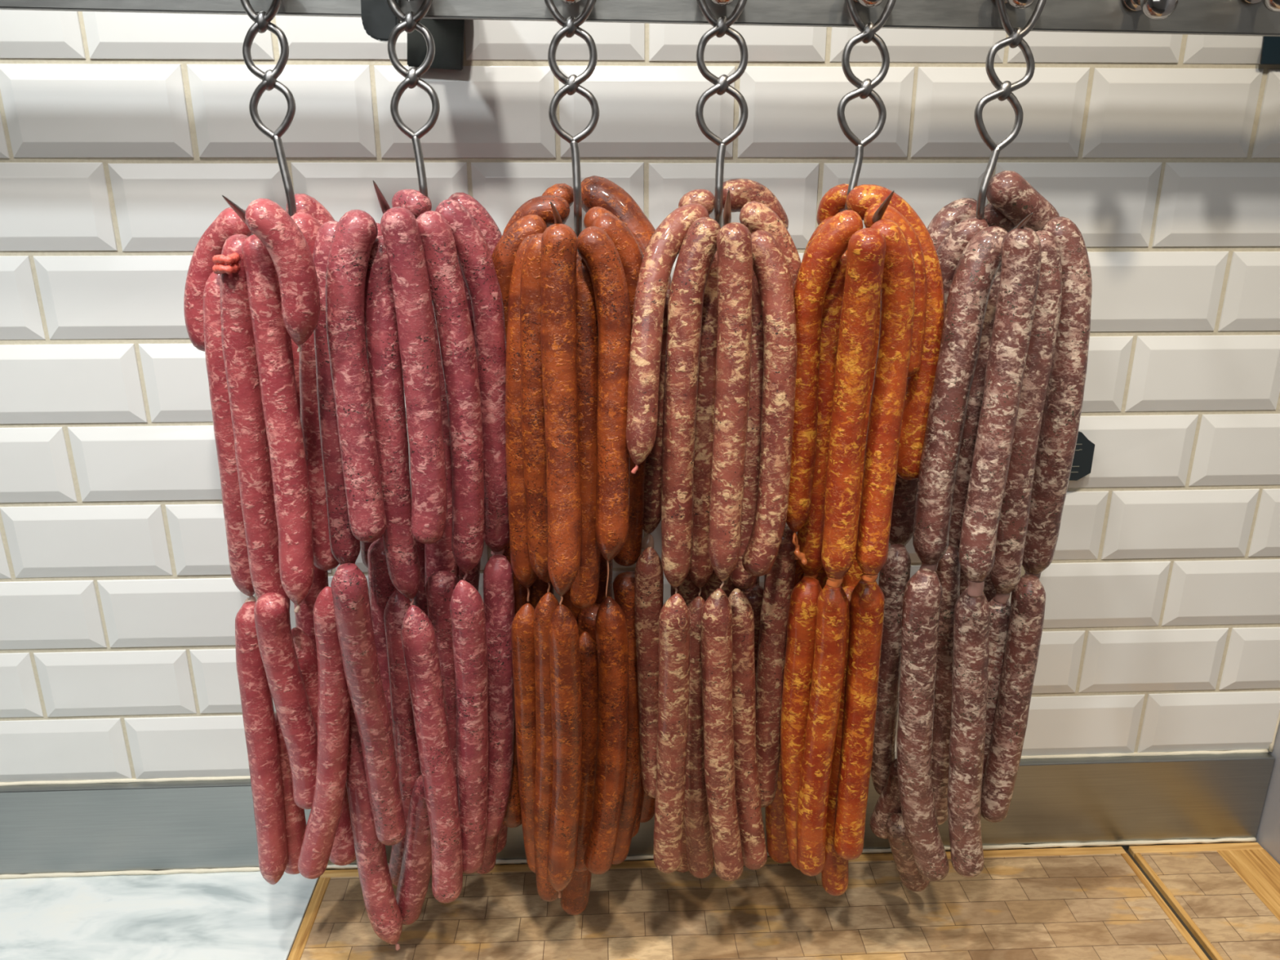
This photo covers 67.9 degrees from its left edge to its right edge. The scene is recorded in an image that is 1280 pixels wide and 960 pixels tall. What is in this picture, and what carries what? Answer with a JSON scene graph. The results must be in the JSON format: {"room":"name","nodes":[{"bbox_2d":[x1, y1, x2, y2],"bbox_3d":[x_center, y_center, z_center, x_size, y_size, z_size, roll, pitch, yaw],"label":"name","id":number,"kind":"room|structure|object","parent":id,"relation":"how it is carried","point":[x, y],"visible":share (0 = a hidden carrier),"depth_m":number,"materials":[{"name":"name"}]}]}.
{"room":"food shop","nodes":[
{"label":"food shop","id":0,"kind":"room"},
{"bbox_2d":[0,9,1279,874],"bbox_3d":[-0.421,-0.043,0.944,2.422,2.727,0.129,-1,18,-2],"label":"wall","id":1,"kind":"structure","parent":0,"point":[123,135],"depth_m":0.84,"materials":[{"name":"white tile"}]},
{"bbox_2d":[0,836,1256,879],"bbox_3d":[-0.419,0.418,1.019,2.218,0.006,0.006,-1,18,-2],"label":"trim","id":2,"kind":"structure","parent":1,"relation":"attached to","point":[1227,839],"depth_m":1.03,"materials":[{"name":"beige"}]},
{"bbox_2d":[0,749,1267,786],"bbox_3d":[-0.420,0.313,0.999,2.218,0.006,0.006,-1,18,-2],"label":"trim","id":3,"kind":"structure","parent":1,"relation":"attached to","point":[1248,751],"depth_m":1.00,"materials":[{"name":"beige"}]},
{"bbox_2d":[0,751,1275,874],"bbox_3d":[-0.419,0.365,1.010,2.220,0.104,0.014,-1,18,-2],"label":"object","id":4,"kind":"structure","parent":1,"relation":"attached to","point":[95,827],"depth_m":1.02,"materials":[{"name":"metal"}]},
{"bbox_2d":[0,0,1279,71],"bbox_3d":[-0.392,-0.362,0.691,2.168,0.104,0.152,-1,18,-2],"label":"hook rail","id":5,"kind":"object","parent":1,"relation":"attached to","point":[445,20],"visible":1,"depth_m":0.69,"materials":[{"name":"metal"}]},
{"bbox_2d":[222,0,296,234],"bbox_3d":[-0.262,-0.247,0.651,0.038,0.206,0.099,-1,18,-2],"label":"hook","id":6,"kind":"object","parent":5,"relation":"hanging from","point":[262,20],"visible":0.93,"depth_m":0.67,"materials":[{"name":"metal"}]},
{"bbox_2d":[183,207,252,351],"bbox_3d":[-0.315,-0.149,0.714,0.064,0.108,0.029,4,19,12],"label":"sausage","id":7,"kind":"object","parent":6,"relation":"hanging from","point":[228,223],"visible":0.53,"depth_m":0.70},
{"bbox_2d":[203,271,256,603],"bbox_3d":[-0.314,-0.028,0.739,0.028,0.294,0.070,-15,23,-37],"label":"sausage","id":8,"kind":"object","parent":6,"relation":"hanging from","point":[218,388],"visible":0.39,"depth_m":0.73,"materials":[{"name":"red food"}]},
{"bbox_2d":[235,601,287,884],"bbox_3d":[-0.327,0.236,0.825,0.036,0.283,0.027,-1,18,-2],"label":"sausage","id":9,"kind":"object","parent":8,"relation":"hanging from","point":[256,699],"visible":0.89,"depth_m":0.81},
{"bbox_2d":[274,712,306,874],"bbox_3d":[-0.322,0.288,0.868,0.034,0.169,0.029,-1,18,-2],"label":"sausage","id":10,"kind":"object","parent":8,"relation":"hanging from","point":[295,816],"visible":0.3,"depth_m":0.86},
{"bbox_2d":[212,234,290,604],"bbox_3d":[-0.288,-0.027,0.709,0.048,0.305,0.035,15,23,37],"label":"sausage","id":11,"kind":"object","parent":6,"relation":"hanging from","point":[251,441],"visible":0.7,"depth_m":0.70,"materials":[{"name":"red food"}]},
{"bbox_2d":[253,591,317,808],"bbox_3d":[-0.285,0.184,0.776,0.030,0.209,0.045,4,19,12],"label":"sausage","id":12,"kind":"object","parent":11,"relation":"hanging from","point":[277,652],"visible":0.91,"depth_m":0.76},
{"bbox_2d":[291,627,318,731],"bbox_3d":[-0.286,0.196,0.821,0.031,0.148,0.033,-1,18,-2],"label":"sausage","id":13,"kind":"object","parent":11,"relation":"hanging from","point":[305,648],"visible":0.27,"depth_m":0.80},
{"bbox_2d":[241,234,314,613],"bbox_3d":[-0.257,-0.035,0.684,0.026,0.276,0.037,-1,18,-2],"label":"sausage","id":14,"kind":"object","parent":6,"relation":"hanging from","point":[273,341],"visible":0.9,"depth_m":0.68,"materials":[{"name":"red food"}]},
{"bbox_2d":[297,586,350,879],"bbox_3d":[-0.255,0.208,0.767,0.076,0.284,0.033,8,20,23],"label":"sausage","id":15,"kind":"object","parent":14,"relation":"hanging from","point":[333,697],"visible":0.88,"depth_m":0.76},
{"bbox_2d":[244,198,319,351],"bbox_3d":[-0.236,-0.135,0.633,0.041,0.102,0.028,-11,21,-29],"label":"sausage","id":16,"kind":"object","parent":6,"relation":"hanging from","point":[289,251],"visible":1,"depth_m":0.62,"materials":[{"name":"red food"}]},
{"bbox_2d":[290,211,338,570],"bbox_3d":[-0.252,-0.061,0.746,0.047,0.290,0.033,5,19,14],"label":"sausage","id":17,"kind":"object","parent":6,"relation":"hanging from","point":[323,558],"visible":0.36,"depth_m":0.75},
{"bbox_2d":[373,0,439,213],"bbox_3d":[-0.175,-0.252,0.656,0.042,0.200,0.096,7,20,21],"label":"hook","id":18,"kind":"object","parent":5,"relation":"hanging from","point":[410,21],"visible":0.91,"depth_m":0.67,"materials":[{"name":"metal"}]},
{"bbox_2d":[312,220,360,564],"bbox_3d":[-0.229,-0.056,0.726,0.038,0.275,0.026,-1,18,-2],"label":"sausage","id":19,"kind":"object","parent":18,"relation":"hanging from","point":[345,548],"visible":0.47,"depth_m":0.72,"materials":[{"name":"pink food"}]},
{"bbox_2d":[325,209,386,542],"bbox_3d":[-0.203,-0.071,0.689,0.035,0.240,0.043,11,21,30],"label":"sausage","id":20,"kind":"object","parent":18,"relation":"hanging from","point":[355,234],"visible":1,"depth_m":0.67,"materials":[{"name":"food"}]},
{"bbox_2d":[330,563,406,845],"bbox_3d":[-0.212,0.185,0.745,0.028,0.275,0.070,-1,18,-2],"label":"sausage","id":21,"kind":"object","parent":20,"relation":"hanging from","point":[349,586],"visible":1,"depth_m":0.73,"materials":[{"name":"food"}]},
{"bbox_2d":[346,698,402,950],"bbox_3d":[-0.234,0.283,0.821,0.036,0.308,0.029,5,19,15],"label":"sausage","id":22,"kind":"object","parent":21,"relation":"hanging from","point":[382,908],"visible":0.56,"depth_m":0.82,"materials":[{"name":"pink food"}]},
{"bbox_2d":[364,222,382,354],"bbox_3d":[-0.207,-0.128,0.742,0.035,0.142,0.028,-1,18,-2],"label":"sausage","id":23,"kind":"object","parent":18,"relation":"hanging from","point":[380,233],"visible":0.02,"depth_m":0.72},
{"bbox_2d":[360,535,382,568],"bbox_3d":[-0.229,-0.018,0.810,0.040,0.210,0.030,14,23,36],"label":"sausage","id":24,"kind":"object","parent":23,"relation":"hanging from","point":[365,546],"visible":0.04,"depth_m":0.83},
{"bbox_2d":[367,537,396,730],"bbox_3d":[-0.226,0.164,0.852,0.050,0.244,0.032,11,21,29],"label":"sausage","id":25,"kind":"object","parent":24,"relation":"hanging from","point":[381,587],"visible":0.28,"depth_m":0.81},
{"bbox_2d":[364,235,420,605],"bbox_3d":[-0.187,-0.037,0.720,0.028,0.287,0.035,5,19,14],"label":"sausage","id":26,"kind":"object","parent":18,"relation":"hanging from","point":[384,357],"visible":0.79,"depth_m":0.70,"materials":[{"name":"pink food"}]},
{"bbox_2d":[400,604,462,903],"bbox_3d":[-0.170,0.232,0.784,0.036,0.286,0.028,-13,22,-33],"label":"sausage","id":27,"kind":"object","parent":26,"relation":"hanging from","point":[421,658],"visible":1,"depth_m":0.77,"materials":[{"name":"food"}]},
{"bbox_2d":[380,206,447,544],"bbox_3d":[-0.159,-0.068,0.679,0.031,0.246,0.031,-1,18,-2],"label":"sausage","id":28,"kind":"object","parent":18,"relation":"hanging from","point":[411,291],"visible":1,"depth_m":0.67,"materials":[{"name":"food"}]},
{"bbox_2d":[424,306,457,584],"bbox_3d":[-0.164,-0.048,0.777,0.045,0.318,0.043,-1,18,-2],"label":"sausage","id":29,"kind":"object","parent":18,"relation":"hanging from","point":[438,556],"visible":0.14,"depth_m":0.80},
{"bbox_2d":[383,589,421,885],"bbox_3d":[-0.214,0.237,0.855,0.050,0.311,0.031,7,20,21],"label":"sausage","id":30,"kind":"object","parent":29,"relation":"hanging from","point":[406,753],"visible":0.42,"depth_m":0.83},
{"bbox_2d":[395,774,431,924],"bbox_3d":[-0.202,0.337,0.864,0.056,0.160,0.028,-1,18,-2],"label":"sausage","id":31,"kind":"object","parent":30,"relation":"hanging from","point":[416,861],"visible":0.69,"depth_m":0.85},
{"bbox_2d":[425,570,458,778],"bbox_3d":[-0.172,0.196,0.851,0.030,0.263,0.067,-7,20,-20],"label":"sausage","id":32,"kind":"object","parent":29,"relation":"hanging from","point":[440,585],"visible":0.3,"depth_m":0.80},
{"bbox_2d":[416,210,484,579],"bbox_3d":[-0.137,-0.052,0.706,0.033,0.286,0.042,11,21,29],"label":"sausage","id":33,"kind":"object","parent":18,"relation":"hanging from","point":[449,297],"visible":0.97,"depth_m":0.69,"materials":[{"name":"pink food"}]},
{"bbox_2d":[449,579,488,873],"bbox_3d":[-0.142,0.212,0.794,0.031,0.293,0.051,-15,24,-38],"label":"sausage","id":34,"kind":"object","parent":33,"relation":"hanging from","point":[467,611],"visible":0.91,"depth_m":0.78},
{"bbox_2d":[435,199,509,555],"bbox_3d":[-0.119,-0.067,0.731,0.039,0.288,0.060,9,20,24],"label":"sausage","id":35,"kind":"object","parent":18,"relation":"hanging from","point":[475,260],"visible":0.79,"depth_m":0.71,"materials":[{"name":"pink food"}]},
{"bbox_2d":[483,554,515,839],"bbox_3d":[-0.128,0.194,0.822,0.047,0.278,0.026,3,19,9],"label":"sausage","id":36,"kind":"object","parent":35,"relation":"hanging from","point":[498,573],"visible":0.73,"depth_m":0.80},
{"bbox_2d":[544,0,599,237],"bbox_3d":[-0.047,-0.250,0.659,0.037,0.208,0.099,-1,18,-2],"label":"hook","id":37,"kind":"object","parent":5,"relation":"hanging from","point":[570,25],"visible":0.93,"depth_m":0.68,"materials":[{"name":"metal"}]},
{"bbox_2d":[491,213,546,337],"bbox_3d":[-0.098,-0.095,0.741,0.058,0.217,0.035,9,20,25],"label":"sausage","id":38,"kind":"object","parent":37,"relation":"hanging from","point":[504,254],"visible":0.26,"depth_m":0.70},
{"bbox_2d":[505,234,537,602],"bbox_3d":[-0.085,-0.038,0.733,0.040,0.294,0.028,-1,18,-2],"label":"sausage","id":39,"kind":"object","parent":37,"relation":"hanging from","point":[522,570],"visible":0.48,"depth_m":0.72,"materials":[{"name":"brown food"}]},
{"bbox_2d":[511,603,536,872],"bbox_3d":[-0.093,0.229,0.818,0.027,0.283,0.049,-1,18,-2],"label":"sausage","id":40,"kind":"object","parent":39,"relation":"hanging from","point":[522,630],"visible":0.8,"depth_m":0.79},
{"bbox_2d":[520,233,551,592],"bbox_3d":[-0.073,-0.040,0.710,0.030,0.280,0.028,11,21,30],"label":"sausage","id":41,"kind":"object","parent":37,"relation":"hanging from","point":[532,411],"visible":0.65,"depth_m":0.70,"materials":[{"name":"brown food"}]},
{"bbox_2d":[533,591,561,902],"bbox_3d":[-0.077,0.232,0.801,0.026,0.313,0.044,-9,21,-26],"label":"sausage","id":42,"kind":"object","parent":41,"relation":"hanging from","point":[548,603],"visible":0.66,"depth_m":0.79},
{"bbox_2d":[540,223,582,605],"bbox_3d":[-0.056,-0.042,0.674,0.028,0.269,0.050,-1,18,-2],"label":"sausage","id":43,"kind":"object","parent":37,"relation":"hanging from","point":[559,242],"visible":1,"depth_m":0.67,"materials":[{"name":"brown food"}]},
{"bbox_2d":[546,604,582,897],"bbox_3d":[-0.062,0.229,0.779,0.029,0.290,0.039,-14,23,-35],"label":"sausage","id":44,"kind":"object","parent":43,"relation":"hanging from","point":[566,696],"visible":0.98,"depth_m":0.76,"materials":[{"name":"brown food"}]},
{"bbox_2d":[561,587,581,622],"bbox_3d":[-0.055,-0.005,0.797,0.030,0.339,0.052,-1,18,-2],"label":"sausage","id":45,"kind":"object","parent":37,"relation":"hanging from","point":[566,601],"visible":0.02,"depth_m":0.83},
{"bbox_2d":[530,576,553,608],"bbox_3d":[-0.091,0.088,0.847,0.034,0.163,0.040,-1,18,-2],"label":"sausage","id":46,"kind":"object","parent":45,"relation":"hanging from","point":[539,588],"visible":0.06,"depth_m":0.84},
{"bbox_2d":[502,542,530,827],"bbox_3d":[-0.114,0.183,0.852,0.030,0.288,0.047,15,23,37],"label":"sausage","id":47,"kind":"object","parent":46,"relation":"hanging from","point":[513,817],"visible":0.09,"depth_m":0.86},
{"bbox_2d":[574,631,598,872],"bbox_3d":[-0.050,0.244,0.840,0.033,0.243,0.024,-1,18,-2],"label":"sausage","id":48,"kind":"object","parent":45,"relation":"hanging from","point":[588,645],"visible":0.57,"depth_m":0.82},
{"bbox_2d":[612,571,641,864],"bbox_3d":[-0.015,0.222,0.862,0.042,0.298,0.029,-1,18,-2],"label":"sausage","id":49,"kind":"object","parent":45,"relation":"hanging from","point":[624,583],"visible":0.44,"depth_m":0.85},
{"bbox_2d":[569,251,600,608],"bbox_3d":[-0.043,-0.033,0.717,0.026,0.273,0.047,-1,18,-2],"label":"sausage","id":50,"kind":"object","parent":37,"relation":"hanging from","point":[584,591],"visible":0.58,"depth_m":0.70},
{"bbox_2d":[583,596,628,874],"bbox_3d":[-0.030,0.222,0.809,0.041,0.269,0.026,-1,18,-2],"label":"sausage","id":51,"kind":"object","parent":50,"relation":"hanging from","point":[611,622],"visible":1,"depth_m":0.80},
{"bbox_2d":[577,226,631,597],"bbox_3d":[-0.025,-0.044,0.697,0.039,0.274,0.044,-1,18,-2],"label":"sausage","id":52,"kind":"object","parent":37,"relation":"hanging from","point":[598,251],"visible":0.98,"depth_m":0.68,"materials":[{"name":"brown food"}]},
{"bbox_2d":[591,213,646,566],"bbox_3d":[-0.014,-0.061,0.736,0.044,0.282,0.039,-1,18,-2],"label":"sausage","id":53,"kind":"object","parent":37,"relation":"hanging from","point":[631,255],"visible":0.34,"depth_m":0.70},
{"bbox_2d":[581,175,671,289],"bbox_3d":[-0.012,-0.191,0.765,0.078,0.104,0.035,6,19,18],"label":"sausage","id":54,"kind":"object","parent":37,"relation":"hanging from","point":[596,191],"visible":0.38,"depth_m":0.75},
{"bbox_2d":[695,0,748,227],"bbox_3d":[0.060,-0.254,0.664,0.039,0.205,0.096,-1,18,-2],"label":"hook","id":55,"kind":"object","parent":5,"relation":"hanging from","point":[721,27],"visible":0.91,"depth_m":0.68,"materials":[{"name":"metal"}]},
{"bbox_2d":[641,289,669,549],"bbox_3d":[0.015,-0.044,0.767,0.040,0.218,0.026,14,23,36],"label":"sausage","id":56,"kind":"object","parent":55,"relation":"hanging from","point":[653,475],"visible":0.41,"depth_m":0.77,"materials":[{"name":"beige food"}]},
{"bbox_2d":[634,546,663,798],"bbox_3d":[0.010,0.169,0.813,0.025,0.247,0.036,10,21,28],"label":"sausage","id":57,"kind":"object","parent":56,"relation":"hanging from","point":[648,574],"visible":0.78,"depth_m":0.79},
{"bbox_2d":[626,203,709,473],"bbox_3d":[0.015,-0.104,0.694,0.033,0.186,0.090,13,22,34],"label":"sausage","id":58,"kind":"object","parent":55,"relation":"hanging from","point":[663,248],"visible":0.97,"depth_m":0.67,"materials":[{"name":"red food"}]},
{"bbox_2d":[661,217,720,593],"bbox_3d":[0.037,-0.047,0.711,0.046,0.288,0.028,-11,21,-30],"label":"sausage","id":59,"kind":"object","parent":55,"relation":"hanging from","point":[698,250],"visible":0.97,"depth_m":0.69,"materials":[{"name":"beige food"}]},
{"bbox_2d":[653,593,690,873],"bbox_3d":[0.026,0.213,0.781,0.028,0.274,0.042,-1,18,-2],"label":"sausage","id":60,"kind":"object","parent":59,"relation":"hanging from","point":[674,625],"visible":1,"depth_m":0.77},
{"bbox_2d":[688,251,717,595],"bbox_3d":[0.053,-0.039,0.753,0.033,0.289,0.027,-17,25,-42],"label":"sausage","id":61,"kind":"object","parent":55,"relation":"hanging from","point":[701,570],"visible":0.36,"depth_m":0.74,"materials":[{"name":"beige food"}]},
{"bbox_2d":[684,595,713,878],"bbox_3d":[0.050,0.231,0.833,0.029,0.295,0.044,9,21,26],"label":"sausage","id":62,"kind":"object","parent":61,"relation":"hanging from","point":[700,857],"visible":0.6,"depth_m":0.83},
{"bbox_2d":[708,222,752,588],"bbox_3d":[0.065,-0.048,0.689,0.028,0.268,0.041,3,19,10],"label":"sausage","id":63,"kind":"object","parent":55,"relation":"hanging from","point":[734,239],"visible":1,"depth_m":0.68,"materials":[{"name":"beige food"}]},
{"bbox_2d":[700,588,743,881],"bbox_3d":[0.070,0.218,0.793,0.042,0.279,0.026,-1,18,-2],"label":"sausage","id":64,"kind":"object","parent":63,"relation":"hanging from","point":[716,623],"visible":0.99,"depth_m":0.78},
{"bbox_2d":[729,269,763,589],"bbox_3d":[0.087,-0.043,0.753,0.033,0.281,0.025,13,23,35],"label":"sausage","id":65,"kind":"object","parent":55,"relation":"hanging from","point":[740,577],"visible":0.32,"depth_m":0.74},
{"bbox_2d":[728,588,767,870],"bbox_3d":[0.091,0.218,0.814,0.045,0.274,0.026,-1,18,-2],"label":"sausage","id":66,"kind":"object","parent":65,"relation":"hanging from","point":[754,853],"visible":0.78,"depth_m":0.80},
{"bbox_2d":[722,178,788,229],"bbox_3d":[0.088,-0.211,0.742,0.060,0.046,0.026,-6,19,-18],"label":"sausage","id":67,"kind":"object","parent":55,"relation":"hanging from","point":[742,191],"visible":0.4,"depth_m":0.73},
{"bbox_2d":[742,229,797,576],"bbox_3d":[0.095,-0.052,0.708,0.039,0.260,0.043,-1,18,-2],"label":"sausage","id":68,"kind":"object","parent":55,"relation":"hanging from","point":[771,268],"visible":0.98,"depth_m":0.69,"materials":[{"name":"food"}]},
{"bbox_2d":[739,200,800,289],"bbox_3d":[0.100,-0.156,0.708,0.055,0.100,0.025,-1,18,-2],"label":"sausage","id":69,"kind":"object","parent":55,"relation":"hanging from","point":[755,215],"visible":0.37,"depth_m":0.69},
{"bbox_2d":[836,0,896,222],"bbox_3d":[0.163,-0.256,0.667,0.037,0.204,0.099,-1,18,-2],"label":"hook","id":70,"kind":"object","parent":5,"relation":"hanging from","point":[864,90],"visible":0.92,"depth_m":0.68,"materials":[{"name":"metal"}]},
{"bbox_2d":[796,249,847,578],"bbox_3d":[0.146,-0.046,0.748,0.034,0.270,0.027,-1,18,-2],"label":"sausage","id":71,"kind":"object","parent":70,"relation":"hanging from","point":[810,536],"visible":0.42,"depth_m":0.73,"materials":[{"name":"orange food"}]},
{"bbox_2d":[755,524,795,807],"bbox_3d":[0.114,0.166,0.823,0.033,0.271,0.028,-1,18,-2],"label":"sausage","id":72,"kind":"object","parent":71,"relation":"hanging from","point":[779,583],"visible":0.67,"depth_m":0.81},
{"bbox_2d":[821,585,854,895],"bbox_3d":[0.176,0.232,0.824,0.030,0.304,0.030,-16,24,-40],"label":"sausage","id":73,"kind":"object","parent":71,"relation":"hanging from","point":[834,875],"visible":0.34,"depth_m":0.84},
{"bbox_2d":[786,209,862,565],"bbox_3d":[0.134,-0.063,0.712,0.048,0.268,0.027,6,19,17],"label":"sausage","id":74,"kind":"object","parent":70,"relation":"hanging from","point":[820,259],"visible":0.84,"depth_m":0.70,"materials":[{"name":"orange food"}]},
{"bbox_2d":[780,577,822,870],"bbox_3d":[0.140,0.216,0.817,0.043,0.290,0.032,-13,22,-33],"label":"sausage","id":75,"kind":"object","parent":74,"relation":"hanging from","point":[802,613],"visible":0.68,"depth_m":0.79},
{"bbox_2d":[821,227,886,587],"bbox_3d":[0.151,-0.045,0.680,0.028,0.263,0.038,-1,18,-2],"label":"sausage","id":76,"kind":"object","parent":70,"relation":"hanging from","point":[866,247],"visible":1,"depth_m":0.67,"materials":[{"name":"orange food"}]},
{"bbox_2d":[796,584,848,875],"bbox_3d":[0.150,0.214,0.793,0.031,0.276,0.027,-1,18,-2],"label":"sausage","id":77,"kind":"object","parent":76,"relation":"hanging from","point":[832,607],"visible":0.96,"depth_m":0.78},
{"bbox_2d":[841,293,880,586],"bbox_3d":[0.182,-0.030,0.759,0.025,0.292,0.032,4,19,11],"label":"sausage","id":78,"kind":"object","parent":70,"relation":"hanging from","point":[854,575],"visible":0.07,"depth_m":0.75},
{"bbox_2d":[816,566,827,589],"bbox_3d":[0.163,0.104,0.854,0.030,0.143,0.047,8,20,22],"label":"sausage","id":79,"kind":"object","parent":78,"relation":"hanging from","point":[822,578],"visible":0.02,"depth_m":0.83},
{"bbox_2d":[764,560,804,863],"bbox_3d":[0.136,0.214,0.890,0.034,0.343,0.028,-1,18,-2],"label":"sausage","id":80,"kind":"object","parent":79,"relation":"hanging from","point":[776,843],"visible":0.2,"depth_m":0.92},
{"bbox_2d":[855,218,915,582],"bbox_3d":[0.175,-0.053,0.695,0.034,0.267,0.038,11,21,30],"label":"sausage","id":81,"kind":"object","parent":70,"relation":"hanging from","point":[897,299],"visible":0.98,"depth_m":0.69,"materials":[{"name":"orange food"}]},
{"bbox_2d":[833,578,884,860],"bbox_3d":[0.182,0.204,0.794,0.028,0.261,0.032,13,22,35],"label":"sausage","id":82,"kind":"object","parent":81,"relation":"hanging from","point":[867,598],"visible":0.99,"depth_m":0.78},
{"bbox_2d":[845,184,945,479],"bbox_3d":[0.194,-0.110,0.736,0.082,0.227,0.034,2,18,5],"label":"sausage","id":83,"kind":"object","parent":70,"relation":"hanging from","point":[919,388],"visible":0.62,"depth_m":0.72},
{"bbox_2d":[863,202,927,377],"bbox_3d":[0.188,-0.139,0.703,0.051,0.127,0.024,1,18,3],"label":"sausage","id":84,"kind":"object","parent":70,"relation":"hanging from","point":[891,213],"visible":0.41,"depth_m":0.69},
{"bbox_2d":[973,0,1046,229],"bbox_3d":[0.268,-0.255,0.672,0.042,0.210,0.098,-1,18,-2],"label":"hook","id":85,"kind":"object","parent":5,"relation":"hanging from","point":[1004,91],"visible":0.91,"depth_m":0.69,"materials":[{"name":"metal"}]},
{"bbox_2d":[912,226,1007,571],"bbox_3d":[0.246,-0.055,0.736,0.058,0.273,0.031,-9,20,-24],"label":"sausage","id":86,"kind":"object","parent":85,"relation":"hanging from","point":[978,265],"visible":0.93,"depth_m":0.72,"materials":[{"name":"brown food"}]},
{"bbox_2d":[896,568,949,881],"bbox_3d":[0.242,0.213,0.800,0.068,0.305,0.033,-6,19,-18],"label":"sausage","id":87,"kind":"object","parent":86,"relation":"hanging from","point":[922,594],"visible":1,"depth_m":0.78,"materials":[{"name":"food"}]},
{"bbox_2d":[936,216,988,310],"bbox_3d":[0.244,-0.162,0.738,0.044,0.083,0.027,10,21,28],"label":"sausage","id":88,"kind":"object","parent":85,"relation":"hanging from","point":[949,251],"visible":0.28,"depth_m":0.72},
{"bbox_2d":[948,263,1001,595],"bbox_3d":[0.291,-0.033,0.817,0.034,0.345,0.056,15,23,38],"label":"sausage","id":89,"kind":"object","parent":85,"relation":"hanging from","point":[975,397],"visible":0.13,"depth_m":0.80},
{"bbox_2d":[888,474,917,546],"bbox_3d":[0.225,-0.013,0.809,0.029,0.156,0.049,7,20,20],"label":"sausage","id":90,"kind":"object","parent":89,"relation":"hanging from","point":[901,532],"visible":0.19,"depth_m":0.82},
{"bbox_2d":[871,543,911,794],"bbox_3d":[0.229,0.181,0.872,0.030,0.271,0.056,13,22,34],"label":"sausage","id":91,"kind":"object","parent":90,"relation":"hanging from","point":[894,576],"visible":0.61,"depth_m":0.85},
{"bbox_2d":[870,758,901,839],"bbox_3d":[0.240,0.301,0.899,0.040,0.090,0.028,11,21,29],"label":"sausage","id":92,"kind":"object","parent":91,"relation":"hanging from","point":[888,803],"visible":0.55,"depth_m":0.89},
{"bbox_2d":[885,812,929,891],"bbox_3d":[0.256,0.355,0.908,0.060,0.100,0.029,-14,23,-37],"label":"sausage","id":93,"kind":"object","parent":92,"relation":"hanging from","point":[910,877],"visible":0.68,"depth_m":0.89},
{"bbox_2d":[931,545,960,825],"bbox_3d":[0.272,0.192,0.857,0.047,0.289,0.029,-9,20,-25],"label":"sausage","id":94,"kind":"object","parent":89,"relation":"hanging from","point":[948,568],"visible":0.41,"depth_m":0.84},
{"bbox_2d":[959,226,1041,597],"bbox_3d":[0.262,-0.045,0.696,0.028,0.270,0.054,11,21,30],"label":"sausage","id":95,"kind":"object","parent":85,"relation":"hanging from","point":[1021,256],"visible":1,"depth_m":0.69,"materials":[{"name":"brown food"}]},
{"bbox_2d":[947,587,990,877],"bbox_3d":[0.277,0.218,0.798,0.051,0.275,0.031,-1,18,-2],"label":"sausage","id":96,"kind":"object","parent":95,"relation":"hanging from","point":[971,616],"visible":0.99,"depth_m":0.78,"materials":[{"name":"food"}]},
{"bbox_2d":[986,170,1059,231],"bbox_3d":[0.293,-0.208,0.726,0.068,0.054,0.029,-8,20,-22],"label":"sausage","id":97,"kind":"object","parent":85,"relation":"hanging from","point":[1008,192],"visible":0.76,"depth_m":0.71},
{"bbox_2d":[989,230,1062,604],"bbox_3d":[0.294,-0.041,0.726,0.030,0.290,0.036,-1,18,-2],"label":"sausage","id":98,"kind":"object","parent":85,"relation":"hanging from","point":[1005,575],"visible":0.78,"depth_m":0.71,"materials":[{"name":"brown food"}]},
{"bbox_2d":[1022,216,1092,578],"bbox_3d":[0.323,-0.053,0.751,0.047,0.300,0.046,-1,18,-2],"label":"sausage","id":99,"kind":"object","parent":85,"relation":"hanging from","point":[1059,432],"visible":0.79,"depth_m":0.73,"materials":[{"name":"brown food"}]},
{"bbox_2d":[982,597,1010,785],"bbox_3d":[0.311,0.202,0.843,0.032,0.212,0.025,-1,18,-2],"label":"sausage","id":100,"kind":"object","parent":99,"relation":"hanging from","point":[999,612],"visible":0.3,"depth_m":0.81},
{"bbox_2d":[980,574,1045,822],"bbox_3d":[0.319,0.192,0.816,0.033,0.235,0.028,-1,18,-2],"label":"sausage","id":101,"kind":"object","parent":99,"relation":"hanging from","point":[1028,598],"visible":0.97,"depth_m":0.80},
{"bbox_2d":[1247,722,1279,864],"bbox_3d":[0.745,0.056,0.643,0.080,2.727,0.620,-1,18,-2],"label":"wall","id":102,"kind":"structure","parent":0,"point":[1268,835],"depth_m":1.04,"materials":[{"name":"grey"}]},
{"bbox_3d":[-0.413,1.801,-0.127,5.100,0.100,3.320,-1,18,-2],"label":"floor","id":103,"kind":"structure","parent":0,"visible":0},
{"bbox_3d":[-0.609,0.938,0.952,2.620,0.859,0.435,-1,18,-2],"label":"cabinet","id":104,"kind":"object","parent":103,"relation":"on","visible":0},
{"bbox_2d":[0,871,319,959],"bbox_3d":[-1.126,0.513,0.786,1.585,0.030,0.443,-1,18,-2],"label":"countertop","id":105,"kind":"structure","parent":104,"relation":"on","point":[223,915],"depth_m":0.96,"materials":[{"name":"stone"}]},
{"bbox_2d":[287,846,1208,959],"bbox_3d":[0.107,0.501,0.837,0.879,0.040,0.441,-1,18,-2],"label":"cutting board","id":106,"kind":"object","parent":105,"relation":"on","point":[1076,903],"visible":0.89,"depth_m":0.95,"materials":[{"name":"brown wood"}]},
{"bbox_2d":[1128,842,1279,959],"bbox_3d":[0.627,0.494,0.858,0.148,0.040,0.441,-1,18,-2],"label":"cutting board","id":107,"kind":"object","parent":104,"relation":"on","point":[1227,895],"visible":0.74,"depth_m":0.99,"materials":[{"name":"brown wood"}]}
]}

